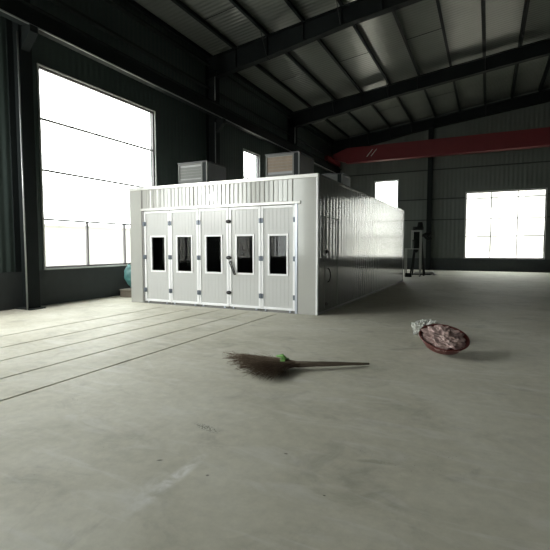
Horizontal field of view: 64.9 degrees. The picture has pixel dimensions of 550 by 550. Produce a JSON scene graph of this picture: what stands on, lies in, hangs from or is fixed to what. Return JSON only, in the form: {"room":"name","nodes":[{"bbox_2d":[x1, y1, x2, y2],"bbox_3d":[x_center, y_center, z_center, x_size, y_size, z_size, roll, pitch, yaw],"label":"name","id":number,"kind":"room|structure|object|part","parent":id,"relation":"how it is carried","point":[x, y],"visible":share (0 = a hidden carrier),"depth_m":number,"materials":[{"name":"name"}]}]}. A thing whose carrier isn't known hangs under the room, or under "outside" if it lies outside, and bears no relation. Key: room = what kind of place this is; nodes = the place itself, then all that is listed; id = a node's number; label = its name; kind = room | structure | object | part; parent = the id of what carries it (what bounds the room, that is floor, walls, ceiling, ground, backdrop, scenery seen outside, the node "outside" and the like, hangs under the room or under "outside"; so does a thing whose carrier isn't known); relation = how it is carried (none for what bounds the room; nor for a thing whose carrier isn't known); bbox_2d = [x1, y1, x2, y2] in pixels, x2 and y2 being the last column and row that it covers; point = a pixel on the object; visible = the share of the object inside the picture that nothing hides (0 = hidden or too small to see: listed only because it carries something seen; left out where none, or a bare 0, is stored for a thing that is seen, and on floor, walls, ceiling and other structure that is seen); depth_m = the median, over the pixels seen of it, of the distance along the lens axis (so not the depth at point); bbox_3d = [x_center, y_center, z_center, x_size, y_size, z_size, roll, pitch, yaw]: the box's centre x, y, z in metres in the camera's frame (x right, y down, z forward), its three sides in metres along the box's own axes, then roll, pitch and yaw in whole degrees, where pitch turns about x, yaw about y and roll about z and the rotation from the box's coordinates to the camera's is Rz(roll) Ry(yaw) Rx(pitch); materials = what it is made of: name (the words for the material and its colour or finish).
{"room":"industrial workshop","nodes":[
{"label":"industrial workshop","id":0,"kind":"room"},
{"bbox_2d":[0,0,331,272],"bbox_3d":[-4.649,-4.012,13.976,0.200,9.220,39.600,2,4,26],"label":"wall","id":1,"kind":"structure","parent":0,"point":[180,127],"depth_m":14.42,"materials":[{"name":"grey metal"}]},
{"bbox_2d":[0,266,129,310],"bbox_3d":[-4.533,0.143,14.185,0.060,0.900,39.600,2,4,26],"label":"plinth","id":2,"kind":"object","parent":1,"relation":"attached to","point":[64,285],"depth_m":11.80,"materials":[{"name":"grey paint"}]},
{"bbox_2d":[37,63,156,269],"bbox_3d":[-5.078,-2.863,13.005,0.150,5.220,4.320,2,4,26],"label":"window","id":3,"kind":"structure","parent":1,"relation":"in","point":[48,70],"depth_m":12.47,"materials":[{"name":"grey"}]},
{"bbox_2d":[49,0,331,157],"bbox_3d":[-4.488,-7.275,13.687,0.160,0.070,39.600,2,4,26],"label":"beam","id":4,"kind":"structure","parent":1,"relation":"attached to","point":[59,3],"depth_m":14.48,"materials":[{"name":"grey metal"}]},
{"bbox_2d":[104,0,332,146],"bbox_3d":[-4.488,-8.173,13.630,0.160,0.070,39.600,2,4,26],"label":"beam","id":5,"kind":"structure","parent":1,"relation":"attached to","point":[121,8],"depth_m":15.97,"materials":[{"name":"grey metal"}]},
{"bbox_2d":[243,148,259,178],"bbox_3d":[-1.150,-3.349,20.987,0.150,5.170,1.640,2,4,26],"label":"window","id":6,"kind":"structure","parent":1,"relation":"in","point":[246,151],"depth_m":21.30,"materials":[{"name":"grey metal"}]},
{"bbox_2d":[0,269,549,549],"bbox_3d":[8.904,1.164,7.636,30.600,0.300,40.200,2,4,26],"label":"floor","id":7,"kind":"structure","parent":0,"point":[125,424],"depth_m":3.64,"materials":[{"name":"concrete"}]},
{"bbox_2d":[5,0,45,309],"bbox_3d":[-5.915,-3.639,10.258,0.780,8.950,0.419,2,4,26],"label":"steel column","id":8,"kind":"structure","parent":7,"relation":"on","point":[20,40],"depth_m":10.33,"materials":[{"name":"grey metal"}]},
{"bbox_3d":[-6.001,0.809,10.596,0.580,0.030,0.400,2,4,26],"label":"plate","id":9,"kind":"part","parent":8,"relation":"part of","materials":[{"name":"grey metal"}]},
{"bbox_3d":[7.078,-8.254,3.309,29.900,2.699,0.780,2,4,26],"label":"rafter","id":10,"kind":"object","parent":8,"relation":"on","visible":0},
{"bbox_2d":[123,0,333,141],"bbox_3d":[-4.438,-8.515,13.527,0.160,0.220,39.500,2,4,26],"label":"purlin","id":11,"kind":"structure","parent":10,"relation":"on","point":[132,3],"depth_m":16.30,"materials":[{"name":"paint"}]},
{"bbox_2d":[510,0,529,97],"bbox_3d":[5.633,-9.598,8.501,0.160,0.220,39.500,2,4,26],"label":"purlin","id":12,"kind":"structure","parent":10,"relation":"on","point":[526,2],"depth_m":18.27,"materials":[{"name":"paint"}]},
{"bbox_2d":[538,55,549,91],"bbox_3d":[6.925,-9.737,7.856,0.160,0.220,39.500,2,4,26],"label":"purlin","id":13,"kind":"structure","parent":10,"relation":"on","point":[547,66],"depth_m":22.99,"materials":[{"name":"paint"}]},
{"bbox_2d":[119,288,131,297],"bbox_3d":[-4.360,0.537,13.176,0.530,0.243,0.600,1,4,20],"label":"carton","id":14,"kind":"object","parent":7,"relation":"on","point":[126,292],"visible":0.5,"depth_m":12.99,"materials":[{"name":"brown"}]},
{"bbox_2d":[124,264,130,286],"bbox_3d":[-4.347,0.037,13.100,0.544,0.740,0.368,2,4,26],"label":"sack","id":15,"kind":"object","parent":14,"relation":"on","point":[127,272],"visible":0.45,"depth_m":12.98,"materials":[{"name":"teal plastic"}]},
{"bbox_2d":[205,60,225,163],"bbox_3d":[-2.366,-4.101,17.469,0.780,8.950,0.419,2,4,26],"label":"steel column","id":16,"kind":"structure","parent":7,"relation":"on","point":[214,125],"depth_m":17.37,"materials":[{"name":"grey metal"}]},
{"bbox_2d":[206,0,422,80],"bbox_3d":[10.628,-8.716,10.520,29.900,2.699,0.780,2,4,26],"label":"rafter","id":17,"kind":"object","parent":16,"relation":"on","point":[275,44],"visible":0.98,"depth_m":15.57,"materials":[{"name":"paint"}]},
{"bbox_2d":[128,173,403,314],"bbox_3d":[0.858,-1.037,15.406,5.563,3.100,10.787,2,4,26],"label":"booth","id":18,"kind":"object","parent":7,"relation":"on","point":[313,243],"visible":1,"depth_m":10.66,"materials":[{"name":"grey metal"}]},
{"bbox_3d":[-3.111,-0.491,11.498,0.808,2.340,0.045,2,4,26],"label":"door","id":19,"kind":"part","parent":18,"relation":"part of","materials":[{"name":"white metal"}]},
{"bbox_3d":[-3.114,-0.491,11.492,0.868,2.400,0.064,2,4,26],"label":"edge frame","id":20,"kind":"part","parent":18,"relation":"part of","materials":[{"name":"white metal"}]},
{"bbox_3d":[-2.308,-0.466,11.104,0.838,2.340,0.045,2,4,26],"label":"door","id":21,"kind":"part","parent":18,"relation":"part of","materials":[{"name":"white metal"}]},
{"bbox_3d":[-2.311,-0.466,11.098,0.898,2.400,0.064,2,4,26],"label":"edge frame","id":22,"kind":"part","parent":18,"relation":"part of","materials":[{"name":"white metal"}]},
{"bbox_2d":[177,160,225,183],"bbox_3d":[-2.301,-2.982,13.687,1.108,1.000,1.065,2,4,26],"label":"ventilation unit","id":23,"kind":"object","parent":18,"relation":"on","point":[198,171],"visible":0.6,"depth_m":13.26,"materials":[{"name":"paint"}]},
{"bbox_3d":[-2.591,-2.941,13.283,0.905,0.970,0.050,2,4,26],"label":"frame","id":24,"kind":"part","parent":23,"relation":"part of","materials":[{"name":"grey metal"}]},
{"bbox_3d":[-2.285,-2.957,13.695,1.030,0.950,1.000,2,4,26],"label":"casing","id":25,"kind":"part","parent":23,"relation":"part of","materials":[{"name":"grey metal"}]},
{"bbox_3d":[-2.304,-3.466,13.658,1.100,0.030,1.065,2,4,26],"label":"lid","id":26,"kind":"part","parent":23,"relation":"part of","materials":[{"name":"grey metal"}]},
{"bbox_3d":[-1.500,-0.441,10.708,0.818,2.340,0.045,2,4,26],"label":"door","id":27,"kind":"part","parent":18,"relation":"part of","materials":[{"name":"white metal"}]},
{"bbox_3d":[-1.503,-0.440,10.702,0.878,2.400,0.064,2,4,26],"label":"edge frame","id":28,"kind":"part","parent":18,"relation":"part of","materials":[{"name":"white metal"}]},
{"bbox_3d":[-1.498,-1.956,10.581,4.500,0.490,0.060,2,4,26],"label":"header panel","id":29,"kind":"part","parent":18,"relation":"part of","materials":[{"name":"white metal"}]},
{"bbox_3d":[-1.500,-1.678,10.583,4.630,0.065,0.090,2,4,26],"label":"header rail","id":30,"kind":"part","parent":18,"relation":"part of","materials":[{"name":"metal"}]},
{"bbox_3d":[-1.508,-2.240,10.553,5.472,0.080,0.085,2,4,26],"label":"trim","id":31,"kind":"part","parent":18,"relation":"part of","materials":[{"name":"metal"}]},
{"bbox_3d":[-1.018,-0.171,10.416,0.198,0.348,0.077,2,4,26],"label":"pull handle","id":32,"kind":"part","parent":18,"relation":"part of","materials":[{"name":"black plastic"}]},
{"bbox_3d":[-0.706,-0.416,10.319,0.808,2.340,0.045,2,4,26],"label":"door","id":33,"kind":"part","parent":18,"relation":"part of","materials":[{"name":"white metal"}]},
{"bbox_3d":[-0.709,-0.415,10.313,0.868,2.400,0.064,2,4,26],"label":"edge frame","id":34,"kind":"part","parent":18,"relation":"part of","materials":[{"name":"white metal"}]},
{"bbox_3d":[0.079,-0.391,9.927,0.863,2.400,0.064,2,4,26],"label":"edge frame","id":35,"kind":"part","parent":18,"relation":"part of","materials":[{"name":"white metal"}]},
{"bbox_3d":[0.082,-0.391,9.933,0.803,2.340,0.045,2,4,26],"label":"door","id":36,"kind":"part","parent":18,"relation":"part of","materials":[{"name":"white metal"}]},
{"bbox_2d":[265,151,313,176],"bbox_3d":[0.451,-3.006,13.048,1.108,1.130,1.180,2,4,26],"label":"ventilation unit","id":37,"kind":"object","parent":18,"relation":"on","point":[295,162],"visible":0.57,"depth_m":12.57,"materials":[{"name":"paint"}]},
{"bbox_3d":[0.469,-2.982,13.063,1.030,1.080,1.100,2,4,26],"label":"casing","id":38,"kind":"part","parent":37,"relation":"part of","materials":[{"name":"beige metal"}]},
{"bbox_3d":[0.142,-2.962,12.606,0.905,1.100,0.050,2,4,26],"label":"frame","id":39,"kind":"part","parent":37,"relation":"part of","materials":[{"name":"grey metal"}]},
{"bbox_3d":[0.450,-3.555,13.021,1.100,0.030,1.165,2,4,26],"label":"lid","id":40,"kind":"part","parent":37,"relation":"part of","materials":[{"name":"grey metal"}]},
{"bbox_3d":[0.926,-0.616,9.461,0.043,3.020,0.062,2,4,26],"label":"corner trim","id":41,"kind":"part","parent":18,"relation":"part of","materials":[{"name":"white metal"}]},
{"bbox_2d":[322,173,349,186],"bbox_3d":[2.099,-3.141,15.948,1.108,1.030,1.015,2,4,26],"label":"ventilation unit","id":42,"kind":"object","parent":18,"relation":"on","point":[342,178],"visible":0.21,"depth_m":15.40,"materials":[{"name":"paint"}]},
{"bbox_3d":[1.820,-3.102,15.566,0.905,1.000,0.050,2,4,26],"label":"frame","id":43,"kind":"part","parent":42,"relation":"part of","materials":[{"name":"grey metal"}]},
{"bbox_3d":[2.096,-3.640,15.918,1.100,0.030,1.015,2,4,26],"label":"lid","id":44,"kind":"part","parent":42,"relation":"part of","materials":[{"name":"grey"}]},
{"bbox_3d":[3.262,-0.944,14.253,0.072,3.020,10.620,2,4,26],"label":"panel","id":45,"kind":"part","parent":18,"relation":"part of","materials":[{"name":"white metal"}]},
{"bbox_3d":[3.283,-2.481,14.171,0.074,0.060,10.670,2,4,26],"label":"trim","id":46,"kind":"part","parent":18,"relation":"part of","materials":[{"name":"white metal"}]},
{"bbox_2d":[287,115,296,144],"bbox_3d":[1.117,-4.554,24.545,0.780,8.950,0.419,2,4,26],"label":"steel column","id":47,"kind":"structure","parent":7,"relation":"on","point":[292,138],"depth_m":24.38,"materials":[{"name":"grey metal"}]},
{"bbox_2d":[0,0,341,172],"bbox_3d":[-4.011,-6.221,13.409,0.260,0.518,39.400,2,4,26],"label":"runway","id":48,"kind":"object","parent":47,"relation":"attached to","point":[21,12],"visible":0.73,"depth_m":12.75,"materials":[{"name":"paint"}]},
{"bbox_2d":[288,38,549,128],"bbox_3d":[14.111,-9.170,17.596,29.900,2.699,0.780,2,4,26],"label":"rafter","id":49,"kind":"object","parent":47,"relation":"on","point":[539,49],"visible":1,"depth_m":21.21,"materials":[{"name":"paint"}]},
{"bbox_2d":[222,351,368,379],"bbox_3d":[0.139,1.087,5.191,1.946,0.160,1.072,1,4,12],"label":"broom","id":50,"kind":"object","parent":7,"relation":"on","point":[259,363],"visible":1,"depth_m":5.32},
{"bbox_2d":[404,230,431,276],"bbox_3d":[7.343,-1.103,22.131,1.285,2.370,0.506,2,4,26],"label":"stand","id":51,"kind":"object","parent":7,"relation":"on","point":[413,231],"visible":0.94,"depth_m":22.17,"materials":[{"name":"paint"}]},
{"bbox_3d":[6.689,-0.648,22.230,0.050,1.450,0.050,2,4,26],"label":"post","id":52,"kind":"part","parent":51,"relation":"part of","materials":[{"name":"grey metal"}]},
{"bbox_3d":[7.336,-1.077,21.885,0.050,2.350,0.050,2,4,26],"label":"post","id":53,"kind":"part","parent":51,"relation":"part of","materials":[{"name":"grey metal"}]},
{"bbox_3d":[7.534,-1.103,22.288,0.050,2.350,0.050,2,4,26],"label":"post","id":54,"kind":"part","parent":51,"relation":"part of","materials":[{"name":"grey metal"}]},
{"bbox_2d":[410,222,431,275],"bbox_3d":[7.753,-1.375,22.916,1.069,2.826,0.634,2,4,26],"label":"machine","id":55,"kind":"object","parent":7,"relation":"on","point":[416,240],"visible":0.71,"depth_m":22.80,"materials":[{"name":"grey metal"}]},
{"bbox_3d":[7.326,-0.959,22.941,0.304,1.992,0.254,2,4,26],"label":"leg","id":56,"kind":"part","parent":55,"relation":"part of","materials":[{"name":"black metal"}]},
{"bbox_3d":[7.534,-1.558,22.985,0.390,0.730,0.400,2,4,26],"label":"tapered spout","id":57,"kind":"part","parent":55,"relation":"part of","materials":[{"name":"grey metal"}]},
{"bbox_3d":[7.587,-2.589,22.892,0.560,0.400,0.560,2,4,26],"label":"motor","id":58,"kind":"part","parent":55,"relation":"part of","materials":[{"name":"black metal"}]},
{"bbox_3d":[7.748,-0.946,22.734,0.084,1.991,0.345,-2,4,-23],"label":"leg","id":59,"kind":"part","parent":55,"relation":"part of","materials":[{"name":"grey metal"}]},
{"bbox_3d":[7.973,-2.018,22.739,0.554,0.461,0.240,2,4,26],"label":"arm","id":60,"kind":"part","parent":55,"relation":"part of"},
{"bbox_2d":[414,271,435,274],"bbox_3d":[8.198,-0.099,23.672,1.150,0.170,0.650,2,4,26],"label":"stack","id":61,"kind":"object","parent":7,"relation":"on","point":[416,272],"visible":0.62,"depth_m":23.41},
{"bbox_2d":[411,319,440,337],"bbox_3d":[2.517,0.889,7.137,0.541,0.313,0.621,0,4,-2],"label":"plastic sheet","id":62,"kind":"object","parent":7,"relation":"on","point":[417,325],"visible":0.4,"depth_m":7.08,"materials":[{"name":"white plastic"}]},
{"bbox_2d":[425,122,433,269],"bbox_3d":[10.186,-5.131,28.461,0.300,9.600,0.240,2,4,26],"label":"column","id":63,"kind":"structure","parent":7,"relation":"on","point":[431,124],"depth_m":28.39,"materials":[{"name":"metal"}]},
{"bbox_2d":[331,89,549,154],"bbox_3d":[17.418,-9.600,24.314,29.900,2.699,0.780,2,4,26],"label":"rafter","id":64,"kind":"object","parent":63,"relation":"attached to","point":[540,97],"visible":0.96,"depth_m":27.74,"materials":[{"name":"paint"}]},
{"bbox_2d":[171,0,348,137],"bbox_3d":[-3.415,-8.625,13.017,0.160,0.220,39.500,2,4,26],"label":"purlin","id":65,"kind":"structure","parent":64,"relation":"on","point":[179,3],"depth_m":16.40,"materials":[{"name":"paint"}]},
{"bbox_2d":[337,0,412,122],"bbox_3d":[0.463,-9.042,11.081,0.160,0.220,39.500,2,4,26],"label":"purlin","id":66,"kind":"structure","parent":64,"relation":"on","point":[340,2],"depth_m":18.81,"materials":[{"name":"paint"}]},
{"bbox_2d":[419,324,469,354],"bbox_3d":[2.376,0.907,6.075,0.671,0.347,0.641,2,4,26],"label":"plastic basin","id":67,"kind":"object","parent":7,"relation":"on","point":[443,339],"visible":1,"depth_m":5.98,"materials":[{"name":"red plastic"}]},
{"bbox_3d":[-9.398,-3.185,3.182,0.780,8.950,0.419,2,4,26],"label":"steel column","id":68,"kind":"structure","parent":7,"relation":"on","visible":0},
{"bbox_3d":[3.595,-7.801,-3.767,29.900,2.699,0.780,2,4,26],"label":"rafter","id":69,"kind":"object","parent":68,"relation":"on","visible":0},
{"bbox_2d":[229,0,369,132],"bbox_3d":[-2.122,-8.764,12.371,0.160,0.220,39.500,2,4,26],"label":"purlin","id":70,"kind":"structure","parent":69,"relation":"on","point":[235,3],"depth_m":18.28,"materials":[{"name":"paint"}]},
{"bbox_2d":[202,5,238,20],"bbox_3d":[-1.847,-8.802,14.522,1.443,0.201,0.024,2,4,26],"label":"rod","id":71,"kind":"object","parent":70,"relation":"attached to","point":[238,5],"visible":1,"depth_m":14.52,"materials":[{"name":"paint"}]},
{"bbox_2d":[481,0,485,104],"bbox_3d":[4.340,-9.459,9.146,0.160,0.220,39.500,2,4,26],"label":"purlin","id":72,"kind":"structure","parent":69,"relation":"on","point":[483,2],"depth_m":17.99,"materials":[{"name":"paint"}]},
{"bbox_2d":[134,0,549,139],"bbox_3d":[8.904,-9.170,6.974,30.400,2.020,40.000,2,4,26],"label":"ceiling","id":73,"kind":"structure","parent":0,"point":[462,19],"depth_m":18.62,"materials":[{"name":"metal"}]},
{"bbox_2d":[284,0,390,127],"bbox_3d":[-0.830,-8.903,11.726,0.160,0.220,39.500,2,4,26],"label":"purlin","id":74,"kind":"structure","parent":73,"relation":"attached to","point":[288,2],"depth_m":18.60,"materials":[{"name":"paint"}]},
{"bbox_2d":[392,11,435,116],"bbox_3d":[1.755,-9.181,10.436,0.160,0.220,39.500,2,4,26],"label":"purlin","id":75,"kind":"structure","parent":73,"relation":"attached to","point":[393,12],"depth_m":18.45,"materials":[{"name":"paint"}]},
{"bbox_2d":[436,0,460,110],"bbox_3d":[3.048,-9.320,9.791,0.160,0.220,39.500,2,4,26],"label":"purlin","id":76,"kind":"structure","parent":73,"relation":"attached to","point":[437,1],"depth_m":17.97,"materials":[{"name":"paint"}]},
{"bbox_2d":[325,127,549,167],"bbox_3d":[16.706,-7.609,23.273,28.650,0.990,2.700,2,4,26],"label":"crane","id":77,"kind":"object","parent":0,"point":[537,137],"visible":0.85,"depth_m":26.12,"materials":[{"name":"red paint"}]},
{"bbox_2d":[332,87,549,259],"bbox_3d":[17.678,-5.664,25.097,30.000,11.095,0.200,2,4,26],"label":"wall","id":78,"kind":"structure","parent":0,"point":[447,241],"depth_m":27.98,"materials":[{"name":"grey metal"}]},
{"bbox_2d":[374,179,398,207],"bbox_3d":[7.713,-3.943,30.028,1.660,5.200,0.150,2,4,26],"label":"window","id":79,"kind":"structure","parent":78,"relation":"in","point":[398,179],"depth_m":29.81,"materials":[{"name":"grey"}]},
{"bbox_2d":[350,161,549,176],"bbox_3d":[17.614,-6.686,24.901,30.000,0.060,0.090,2,4,26],"label":"beam","id":80,"kind":"structure","parent":78,"relation":"attached to","point":[538,161],"depth_m":27.74,"materials":[{"name":"grey metal"}]},
{"bbox_2d":[399,193,549,200],"bbox_3d":[17.614,-4.780,25.023,30.000,0.060,0.090,2,4,26],"label":"beam","id":81,"kind":"structure","parent":78,"relation":"attached to","point":[548,193],"depth_m":28.43,"materials":[{"name":"grey metal"}]},
{"bbox_2d":[403,258,549,271],"bbox_3d":[17.612,-0.504,25.293,30.000,0.770,0.100,2,4,26],"label":"plinth","id":82,"kind":"object","parent":78,"relation":"attached to","point":[508,265],"depth_m":27.31,"materials":[{"name":"grey paint"}]},
{"bbox_2d":[404,216,549,220],"bbox_3d":[17.614,-3.423,25.110,30.000,0.060,0.090,2,4,26],"label":"beam","id":83,"kind":"structure","parent":78,"relation":"attached to","point":[547,216],"depth_m":28.42,"materials":[{"name":"grey metal"}]},
{"label":"outside","id":84,"kind":"structure","parent":0,"visible":0},
{"bbox_3d":[9.905,1.399,5.149,140.000,0.350,140.000,2,4,26],"label":"ground","id":85,"kind":"structure","parent":84,"visible":0},
{"bbox_2d":[44,223,130,265],"bbox_3d":[-11.227,-1.143,20.970,0.360,2.700,70.000,2,4,26],"label":"wall","id":86,"kind":"structure","parent":85,"relation":"on","point":[65,244],"depth_m":22.83,"materials":[{"name":"white glass"}]},
{"bbox_2d":[464,188,547,258],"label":"window","id":87,"kind":"structure","parent":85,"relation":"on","point":[503,245],"depth_m":36.80,"materials":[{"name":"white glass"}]}
]}

